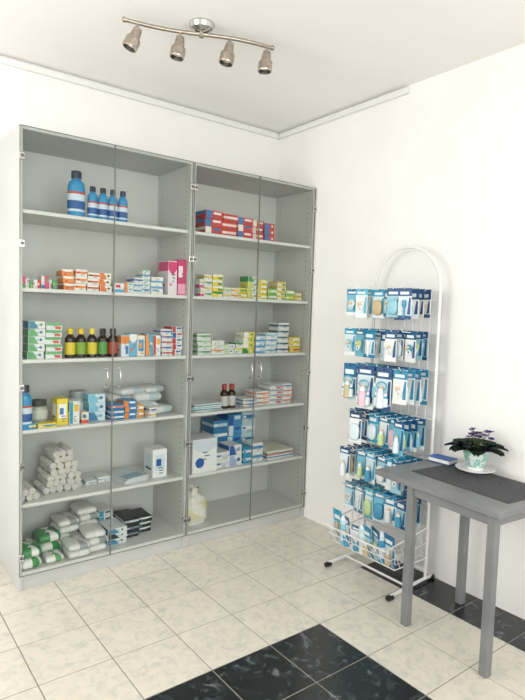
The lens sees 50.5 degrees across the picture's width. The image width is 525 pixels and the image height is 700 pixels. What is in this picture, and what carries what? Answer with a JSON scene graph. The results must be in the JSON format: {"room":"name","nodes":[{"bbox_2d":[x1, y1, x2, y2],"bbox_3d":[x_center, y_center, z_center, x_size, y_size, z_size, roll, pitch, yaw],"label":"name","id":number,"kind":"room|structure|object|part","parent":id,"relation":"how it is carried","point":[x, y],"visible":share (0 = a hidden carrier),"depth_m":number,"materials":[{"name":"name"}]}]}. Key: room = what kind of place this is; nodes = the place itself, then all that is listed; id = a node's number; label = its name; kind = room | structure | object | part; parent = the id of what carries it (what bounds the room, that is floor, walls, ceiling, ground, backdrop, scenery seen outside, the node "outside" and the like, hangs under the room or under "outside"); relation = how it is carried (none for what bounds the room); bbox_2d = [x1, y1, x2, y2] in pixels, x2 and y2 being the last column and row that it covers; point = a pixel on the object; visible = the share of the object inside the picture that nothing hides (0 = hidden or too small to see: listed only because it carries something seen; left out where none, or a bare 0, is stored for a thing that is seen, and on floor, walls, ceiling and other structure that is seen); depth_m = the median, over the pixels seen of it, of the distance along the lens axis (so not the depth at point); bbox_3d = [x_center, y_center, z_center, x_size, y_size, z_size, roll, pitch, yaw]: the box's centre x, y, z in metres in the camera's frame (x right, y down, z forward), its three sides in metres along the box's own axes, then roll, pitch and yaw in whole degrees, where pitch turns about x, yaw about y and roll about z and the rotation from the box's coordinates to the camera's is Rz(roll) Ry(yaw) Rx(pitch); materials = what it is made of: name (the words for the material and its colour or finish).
{"room":"pharmacy","nodes":[
{"label":"pharmacy","id":0,"kind":"room"},
{"bbox_2d":[0,55,278,179],"bbox_3d":[-1.619,-0.206,2.825,4.400,2.816,0.100,-1,5,-37],"label":"wall","id":1,"kind":"structure","parent":0,"point":[27,98],"depth_m":3.28,"materials":[{"name":"paint"}]},
{"bbox_2d":[0,56,277,138],"bbox_3d":[-1.553,-1.478,2.679,4.170,0.033,0.022,-1,5,-37],"label":"trim","id":2,"kind":"structure","parent":1,"relation":"attached to","point":[3,60],"depth_m":3.25,"materials":[{"name":"white paint"}]},
{"bbox_2d":[0,516,524,699],"bbox_3d":[-0.206,1.356,1.022,4.400,0.060,4.900,-1,5,-37],"label":"floor","id":3,"kind":"structure","parent":0,"point":[257,613],"depth_m":2.44,"materials":[{"name":"tile"}]},
{"bbox_2d":[0,124,193,591],"bbox_3d":[-0.894,0.048,3.054,0.925,2.222,0.431,-1,5,-37],"label":"glass display cabinet","id":4,"kind":"object","parent":3,"relation":"on","point":[38,237],"visible":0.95,"depth_m":3.12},
{"bbox_2d":[22,385,31,429],"bbox_3d":[-1.156,0.278,2.708,0.069,0.215,0.052,-1,5,-37],"label":"mouthwash bottle","id":5,"kind":"object","parent":4,"relation":"on","point":[26,397],"visible":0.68,"depth_m":2.69,"materials":[{"name":"blue plastic"}]},
{"bbox_2d":[22,481,39,501],"bbox_3d":[-1.198,0.711,2.812,0.113,0.065,0.164,-1,5,-37],"label":"rolls","id":6,"kind":"object","parent":4,"relation":"in","point":[29,492],"visible":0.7,"depth_m":2.76,"materials":[{"name":"white fabric"}]},
{"bbox_2d":[23,276,55,288],"bbox_3d":[-1.106,-0.333,2.737,0.163,0.063,0.077,-1,5,-37],"label":"boxes","id":7,"kind":"object","parent":4,"relation":"in","point":[43,282],"visible":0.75,"depth_m":2.72},
{"bbox_2d":[32,399,47,421],"bbox_3d":[-1.153,0.315,2.865,0.092,0.120,0.092,-1,5,-37],"label":"jar","id":8,"kind":"object","parent":4,"relation":"in","point":[39,406],"visible":0.73,"depth_m":2.83,"materials":[{"name":"white plastic"}]},
{"bbox_2d":[22,321,61,358],"bbox_3d":[-1.099,-0.052,2.775,0.170,0.184,0.110,-1,5,-37],"label":"medicine boxes","id":9,"kind":"object","parent":4,"relation":"in","point":[41,339],"visible":0.99,"depth_m":2.73},
{"bbox_2d":[22,526,63,569],"bbox_3d":[-1.169,1.019,2.901,0.250,0.110,0.297,-1,5,-37],"label":"packs","id":10,"kind":"object","parent":4,"relation":"in","point":[46,542],"visible":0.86,"depth_m":2.86},
{"bbox_2d":[33,442,81,493],"bbox_3d":[-1.096,0.624,2.983,0.219,0.221,0.207,-1,5,-37],"label":"rolls","id":11,"kind":"object","parent":4,"relation":"in","point":[57,470],"visible":1,"depth_m":2.93,"materials":[{"name":"white fabric"}]},
{"bbox_2d":[29,410,88,429],"bbox_3d":[-1.032,0.353,2.816,0.306,0.059,0.066,-2,5,-43],"label":"boxes","id":12,"kind":"object","parent":4,"relation":"in","point":[83,415],"visible":0.88,"depth_m":2.77},
{"bbox_2d":[52,396,79,424],"bbox_3d":[-1.018,0.311,2.878,0.112,0.134,0.102,-1,5,-37],"label":"medicine boxes","id":13,"kind":"object","parent":4,"relation":"in","point":[65,411],"visible":0.97,"depth_m":2.84},
{"bbox_2d":[64,328,75,357],"bbox_3d":[-0.984,-0.036,2.848,0.054,0.150,0.054,-1,5,-37],"label":"syrup bottle","id":14,"kind":"object","parent":4,"relation":"in","point":[70,340],"visible":1,"depth_m":2.83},
{"bbox_2d":[56,269,86,290],"bbox_3d":[-0.977,-0.359,2.852,0.128,0.107,0.110,-1,5,-37],"label":"medicine boxes","id":15,"kind":"object","parent":4,"relation":"in","point":[67,279],"visible":0.93,"depth_m":2.82},
{"bbox_2d":[67,170,84,216],"bbox_3d":[-0.947,-0.789,2.830,0.089,0.235,0.067,-1,5,-37],"label":"mouthwash bottle","id":16,"kind":"object","parent":4,"relation":"on","point":[76,188],"visible":0.91,"depth_m":2.80,"materials":[{"name":"blue plastic"}]},
{"bbox_2d":[68,389,85,410],"bbox_3d":[-1.006,0.293,3.026,0.102,0.150,0.102,-1,5,-37],"label":"jar","id":17,"kind":"object","parent":4,"relation":"in","point":[77,394],"visible":0.44,"depth_m":2.99,"materials":[{"name":"white plastic"}]},
{"bbox_2d":[50,500,107,558],"bbox_3d":[-1.000,0.972,3.045,0.241,0.194,0.333,-1,5,-37],"label":"packs","id":18,"kind":"object","parent":4,"relation":"in","point":[81,533],"visible":0.94,"depth_m":3.00},
{"bbox_2d":[76,328,85,357],"bbox_3d":[-0.940,-0.037,2.881,0.054,0.150,0.054,-1,5,-37],"label":"syrup bottle","id":19,"kind":"object","parent":4,"relation":"in","point":[80,339],"visible":1,"depth_m":2.86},
{"bbox_2d":[86,328,96,356],"bbox_3d":[-0.894,-0.038,2.916,0.054,0.150,0.054,-1,5,-37],"label":"syrup bottle","id":20,"kind":"object","parent":4,"relation":"in","point":[91,344],"visible":1,"depth_m":2.90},
{"bbox_2d":[87,186,97,217],"bbox_3d":[-0.880,-0.759,2.884,0.054,0.172,0.040,-1,5,-37],"label":"mouthwash bottle","id":21,"kind":"object","parent":4,"relation":"on","point":[92,201],"visible":0.91,"depth_m":2.87,"materials":[{"name":"blue plastic"}]},
{"bbox_2d":[83,391,104,420],"bbox_3d":[-0.913,0.301,3.004,0.095,0.144,0.116,-1,5,-37],"label":"medicine boxes","id":22,"kind":"object","parent":4,"relation":"in","point":[93,401],"visible":0.89,"depth_m":2.96},
{"bbox_2d":[82,473,109,484],"bbox_3d":[-0.928,0.718,3.100,0.142,0.029,0.082,-1,5,-37],"label":"boxes","id":23,"kind":"object","parent":4,"relation":"in","point":[102,477],"visible":0.98,"depth_m":3.08},
{"bbox_2d":[86,272,111,291],"bbox_3d":[-0.875,-0.356,2.929,0.131,0.097,0.107,-1,5,-37],"label":"medicine boxes","id":24,"kind":"object","parent":4,"relation":"in","point":[95,281],"visible":0.84,"depth_m":2.89},
{"bbox_2d":[97,328,107,356],"bbox_3d":[-0.848,-0.040,2.951,0.054,0.150,0.054,-1,5,-37],"label":"syrup bottle","id":25,"kind":"object","parent":4,"relation":"in","point":[102,341],"visible":1,"depth_m":2.93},
{"bbox_2d":[98,188,107,219],"bbox_3d":[-0.836,-0.760,2.918,0.054,0.172,0.040,-1,5,-37],"label":"mouthwash bottle","id":26,"kind":"object","parent":4,"relation":"on","point":[102,199],"visible":0.88,"depth_m":2.90,"materials":[{"name":"blue plastic"}]},
{"bbox_2d":[108,189,117,220],"bbox_3d":[-0.793,-0.761,2.951,0.054,0.172,0.040,-1,5,-37],"label":"mouthwash bottle","id":27,"kind":"object","parent":4,"relation":"on","point":[111,198],"visible":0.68,"depth_m":2.93,"materials":[{"name":"blue plastic"}]},
{"bbox_2d":[108,328,117,356],"bbox_3d":[-0.803,-0.040,2.985,0.054,0.150,0.054,-1,5,-37],"label":"syrup bottle","id":28,"kind":"object","parent":4,"relation":"in","point":[110,336],"visible":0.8,"depth_m":2.97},
{"bbox_2d":[111,282,132,292],"bbox_3d":[-0.762,-0.336,2.997,0.106,0.054,0.094,-1,5,-37],"label":"medicine boxes","id":29,"kind":"object","parent":4,"relation":"in","point":[125,287],"visible":0.83,"depth_m":2.96},
{"bbox_2d":[94,502,151,545],"bbox_3d":[-0.816,0.991,3.256,0.305,0.139,0.303,-1,5,-37],"label":"boxes","id":30,"kind":"object","parent":4,"relation":"in","point":[126,523],"visible":0.84,"depth_m":3.19},
{"bbox_2d":[118,191,127,221],"bbox_3d":[-0.749,-0.762,2.985,0.054,0.172,0.040,-1,5,-37],"label":"mouthwash bottle","id":31,"kind":"object","parent":4,"relation":"on","point":[122,202],"visible":0.88,"depth_m":2.97,"materials":[{"name":"blue plastic"}]},
{"bbox_2d":[105,398,143,419],"bbox_3d":[-0.767,0.323,3.083,0.201,0.099,0.119,-1,5,-37],"label":"medicine boxes","id":32,"kind":"object","parent":4,"relation":"in","point":[123,408],"visible":0.93,"depth_m":3.04},
{"bbox_2d":[103,467,148,484],"bbox_3d":[-0.779,0.717,3.176,0.217,0.029,0.164,5,5,40],"label":"stack","id":33,"kind":"object","parent":4,"relation":"in","point":[124,475],"visible":0.9,"depth_m":3.14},
{"bbox_2d":[105,384,171,413],"bbox_3d":[-0.737,0.288,3.230,0.384,0.150,0.283,-1,5,-37],"label":"bags","id":34,"kind":"object","parent":4,"relation":"in","point":[145,394],"visible":0.73,"depth_m":3.21},
{"bbox_2d":[116,333,160,356],"bbox_3d":[-0.689,-0.031,3.086,0.234,0.124,0.082,-1,5,-37],"label":"medicine boxes","id":35,"kind":"object","parent":4,"relation":"in","point":[129,344],"visible":0.96,"depth_m":3.05},
{"bbox_2d":[126,270,162,293],"bbox_3d":[-0.654,-0.377,3.093,0.171,0.129,0.118,-1,5,-37],"label":"medicine boxes","id":36,"kind":"object","parent":4,"relation":"in","point":[142,282],"visible":0.89,"depth_m":3.06},
{"bbox_2d":[144,405,156,417],"bbox_3d":[-0.642,0.345,3.139,0.053,0.054,0.092,-1,5,-37],"label":"boxes","id":37,"kind":"object","parent":4,"relation":"in","point":[149,411],"visible":0.84,"depth_m":3.11},
{"bbox_2d":[144,444,166,477],"bbox_3d":[-0.626,0.648,3.255,0.092,0.164,0.112,-1,5,-37],"label":"box","id":38,"kind":"object","parent":4,"relation":"in","point":[155,456],"visible":0.95,"depth_m":3.22,"materials":[{"name":"white cardboard"}]},
{"bbox_2d":[158,260,176,294],"bbox_3d":[-0.539,-0.408,3.159,0.056,0.189,0.121,-1,5,-37],"label":"box","id":39,"kind":"object","parent":4,"relation":"in","point":[167,269],"visible":0.86,"depth_m":3.12,"materials":[{"name":"cardboard"}]},
{"bbox_2d":[153,326,182,355],"bbox_3d":[-0.543,-0.054,3.200,0.139,0.164,0.109,-1,5,-37],"label":"medicine boxes","id":40,"kind":"object","parent":4,"relation":"in","point":[171,336],"visible":0.87,"depth_m":3.16},
{"bbox_2d":[169,260,185,294],"bbox_3d":[-0.493,-0.414,3.194,0.054,0.199,0.122,-1,5,-37],"label":"box","id":41,"kind":"object","parent":4,"relation":"in","point":[181,264],"visible":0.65,"depth_m":3.15,"materials":[{"name":"pink cardboard"}]},
{"bbox_2d":[185,162,315,547],"bbox_3d":[-0.160,0.032,3.615,0.925,2.222,0.431,-1,5,-37],"label":"glass display cabinet","id":42,"kind":"object","parent":3,"relation":"on","point":[241,497],"visible":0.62,"depth_m":3.78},
{"bbox_2d":[188,485,206,525],"bbox_3d":[-0.434,0.949,3.441,0.203,0.220,0.153,-1,5,-37],"label":"plastic bag","id":43,"kind":"object","parent":42,"relation":"in","point":[197,502],"visible":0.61,"depth_m":3.40,"materials":[{"name":"beige plastic"}]},
{"bbox_2d":[190,432,216,473],"bbox_3d":[-0.393,0.626,3.394,0.171,0.204,0.162,-1,5,-37],"label":"device box","id":44,"kind":"object","parent":42,"relation":"in","point":[203,451],"visible":0.79,"depth_m":3.33,"materials":[{"name":"white cardboard"}]},
{"bbox_2d":[191,398,221,411],"bbox_3d":[-0.396,0.338,3.447,0.217,0.042,0.235,-1,5,-37],"label":"stack","id":45,"kind":"object","parent":42,"relation":"in","point":[197,404],"visible":0.71,"depth_m":3.38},
{"bbox_2d":[192,333,234,354],"bbox_3d":[-0.307,-0.040,3.384,0.266,0.124,0.111,-1,5,-37],"label":"medicine boxes","id":46,"kind":"object","parent":42,"relation":"in","point":[202,343],"visible":0.95,"depth_m":3.31},
{"bbox_2d":[195,274,237,297],"bbox_3d":[-0.284,-0.386,3.358,0.282,0.134,0.104,-1,5,-37],"label":"boxes","id":47,"kind":"object","parent":42,"relation":"in","point":[210,285],"visible":0.94,"depth_m":3.30},
{"bbox_2d":[220,384,227,408],"bbox_3d":[-0.238,0.287,3.462,0.053,0.150,0.053,-1,5,-37],"label":"medicine bottle","id":48,"kind":"object","parent":42,"relation":"in","point":[224,393],"visible":0.94,"depth_m":3.44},
{"bbox_2d":[202,411,254,446],"bbox_3d":[-0.231,0.559,3.739,0.338,0.299,0.149,-1,5,-37],"label":"boxes","id":49,"kind":"object","parent":42,"relation":"in","point":[236,426],"visible":0.6,"depth_m":3.68},
{"bbox_2d":[216,440,241,468],"bbox_3d":[-0.249,0.659,3.525,0.200,0.129,0.140,-1,5,-37],"label":"medicine boxes","id":50,"kind":"object","parent":42,"relation":"in","point":[228,452],"visible":0.8,"depth_m":3.49},
{"bbox_2d":[228,383,235,407],"bbox_3d":[-0.194,0.286,3.496,0.053,0.150,0.053,-1,5,-37],"label":"medicine bottle","id":51,"kind":"object","parent":42,"relation":"in","point":[231,393],"visible":0.93,"depth_m":3.48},
{"bbox_2d":[195,210,274,240],"bbox_3d":[-0.165,-0.760,3.462,0.525,0.139,0.128,-1,5,-37],"label":"boxes","id":52,"kind":"object","parent":42,"relation":"on","point":[208,221],"visible":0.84,"depth_m":3.37},
{"bbox_2d":[241,439,262,463],"bbox_3d":[-0.099,0.661,3.642,0.169,0.119,0.131,-1,5,-37],"label":"medicine boxes","id":53,"kind":"object","parent":42,"relation":"in","point":[246,444],"visible":0.62,"depth_m":3.61},
{"bbox_2d":[228,331,276,353],"bbox_3d":[-0.065,-0.050,3.574,0.331,0.134,0.100,-1,5,-37],"label":"medicine boxes","id":54,"kind":"object","parent":42,"relation":"in","point":[266,342],"visible":0.93,"depth_m":3.54},
{"bbox_2d":[238,276,266,298],"bbox_3d":[-0.088,-0.394,3.525,0.229,0.139,0.098,-1,5,-37],"label":"boxes","id":55,"kind":"object","parent":42,"relation":"in","point":[247,283],"visible":0.88,"depth_m":3.49},
{"bbox_2d":[236,381,291,406],"bbox_3d":[0.002,0.289,3.702,0.404,0.129,0.130,-1,5,-37],"label":"medicine boxes","id":56,"kind":"object","parent":42,"relation":"in","point":[278,391],"visible":0.98,"depth_m":3.68},
{"bbox_2d":[262,441,292,459],"bbox_3d":[0.046,0.686,3.818,0.226,0.054,0.246,-1,5,-37],"label":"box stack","id":57,"kind":"object","parent":42,"relation":"in","point":[271,449],"visible":0.71,"depth_m":3.75,"materials":[{"name":"white cardboard"}]},
{"bbox_2d":[266,282,301,300],"bbox_3d":[0.125,-0.389,3.687,0.296,0.119,0.099,-1,5,-37],"label":"boxes","id":58,"kind":"object","parent":42,"relation":"in","point":[277,290],"visible":0.88,"depth_m":3.64},
{"bbox_2d":[269,322,299,352],"bbox_3d":[0.146,-0.085,3.738,0.197,0.194,0.108,-1,5,-37],"label":"medicine boxes","id":59,"kind":"object","parent":42,"relation":"in","point":[285,343],"visible":0.88,"depth_m":3.68},
{"bbox_2d":[323,246,441,601],"bbox_3d":[0.651,0.328,2.963,0.404,1.775,0.482,-1,5,-37],"label":"display rack","id":60,"kind":"object","parent":3,"relation":"on","point":[389,597],"visible":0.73,"depth_m":2.92,"materials":[{"name":"white metal"}]},
{"bbox_2d":[333,508,395,567],"bbox_3d":[0.529,0.988,2.942,0.073,0.189,0.438,-1,5,-37],"label":"packs","id":61,"kind":"object","parent":60,"relation":"in","point":[381,540],"visible":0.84,"depth_m":2.90},
{"bbox_2d":[323,509,426,570],"bbox_3d":[0.600,1.000,3.000,0.343,0.172,0.443,-1,5,-37],"label":"basket","id":62,"kind":"object","parent":60,"relation":"on","point":[364,518],"depth_m":2.93,"materials":[{"name":"white metal"}]},
{"bbox_2d":[339,442,422,495],"bbox_3d":[0.622,0.643,3.009,0.209,0.183,0.433,-1,5,-37],"label":"packs","id":63,"kind":"object","parent":60,"relation":"hanging from","point":[352,462],"visible":0.67,"depth_m":3.03},
{"bbox_2d":[344,478,420,530],"bbox_3d":[0.638,0.839,3.036,0.151,0.166,0.433,-1,5,-37],"label":"packs","id":64,"kind":"object","parent":60,"relation":"hanging from","point":[374,507],"visible":0.89,"depth_m":2.99},
{"bbox_2d":[341,362,428,411],"bbox_3d":[0.621,0.197,2.963,0.248,0.230,0.444,-1,5,-37],"label":"packs","id":65,"kind":"object","parent":60,"relation":"hanging from","point":[363,383],"visible":1,"depth_m":2.87},
{"bbox_2d":[344,328,427,362],"bbox_3d":[0.644,-0.027,2.962,0.208,0.161,0.439,-1,5,-37],"label":"packs","id":66,"kind":"object","parent":60,"relation":"hanging from","point":[387,345],"visible":1,"depth_m":2.88},
{"bbox_2d":[348,407,425,456],"bbox_3d":[0.633,0.431,2.993,0.204,0.178,0.429,-1,5,-37],"label":"packs","id":67,"kind":"object","parent":60,"relation":"hanging from","point":[407,435],"visible":1,"depth_m":2.93},
{"bbox_2d":[346,288,430,319],"bbox_3d":[0.652,-0.240,2.943,0.206,0.162,0.435,-1,5,-37],"label":"packs","id":68,"kind":"object","parent":60,"relation":"hanging from","point":[396,303],"visible":1,"depth_m":2.84},
{"bbox_3d":[0.755,0.314,3.054,0.016,1.755,0.452,-1,5,-37],"label":"arch frame","id":69,"kind":"part","parent":60,"relation":"part of","materials":[{"name":"white metal"}]},
{"bbox_2d":[375,460,524,678],"bbox_3d":[0.892,0.920,2.509,0.460,0.672,0.656,-1,5,-33],"label":"side table","id":70,"kind":"object","parent":3,"relation":"on","point":[494,513],"visible":0.75,"depth_m":2.34,"materials":[{"name":"grey wood"}]},
{"bbox_2d":[412,464,524,503],"bbox_3d":[0.965,0.585,2.490,0.310,0.003,0.500,-1,5,-33],"label":"placemat","id":71,"kind":"object","parent":70,"relation":"on","point":[503,489],"visible":0.92,"depth_m":2.46,"materials":[{"name":"grey fabric"}]},
{"bbox_2d":[428,454,457,465],"bbox_3d":[0.904,0.549,2.793,0.083,0.023,0.122,-1,5,-37],"label":"notebook","id":72,"kind":"object","parent":71,"relation":"on","point":[442,459],"visible":0.98,"depth_m":2.77,"materials":[{"name":"blue paper"}]},
{"bbox_2d":[444,427,508,473],"bbox_3d":[1.005,0.477,2.630,0.259,0.195,0.281,-1,5,-37],"label":"potted violet","id":73,"kind":"object","parent":71,"relation":"on","point":[476,455],"visible":1,"depth_m":2.61,"materials":[{"name":"green plant"}]},
{"bbox_2d":[463,449,489,470],"bbox_3d":[1.012,0.518,2.641,0.124,0.095,0.124,-1,5,-37],"label":"pot","id":74,"kind":"object","parent":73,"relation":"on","point":[473,463],"depth_m":2.61,"materials":[{"name":"white ceramic"}]},
{"bbox_2d":[0,0,524,133],"bbox_3d":[-0.120,-1.372,0.832,4.400,0.080,4.900,-1,5,-37],"label":"ceiling","id":75,"kind":"structure","parent":0,"point":[329,57],"depth_m":2.66,"materials":[{"name":"paint"}]},
{"bbox_2d":[122,16,274,74],"bbox_3d":[-0.275,-1.369,2.488,0.657,0.167,0.279,-1,5,-37],"label":"track light","id":76,"kind":"object","parent":75,"relation":"attached to","point":[202,27],"depth_m":2.46,"materials":[{"name":"silver metal"}]},
{"bbox_2d":[278,43,524,619],"bbox_3d":[1.545,-0.065,2.231,0.100,2.816,4.700,-1,5,-37],"label":"wall","id":77,"kind":"structure","parent":0,"point":[438,168],"depth_m":2.93,"materials":[{"name":"paint"}]},
{"bbox_2d":[277,87,409,139],"bbox_3d":[0.457,-1.472,3.514,0.022,0.033,1.140,-1,5,-37],"label":"trim","id":78,"kind":"structure","parent":77,"relation":"attached to","point":[404,91],"depth_m":3.42,"materials":[{"name":"white paint"}]}
]}

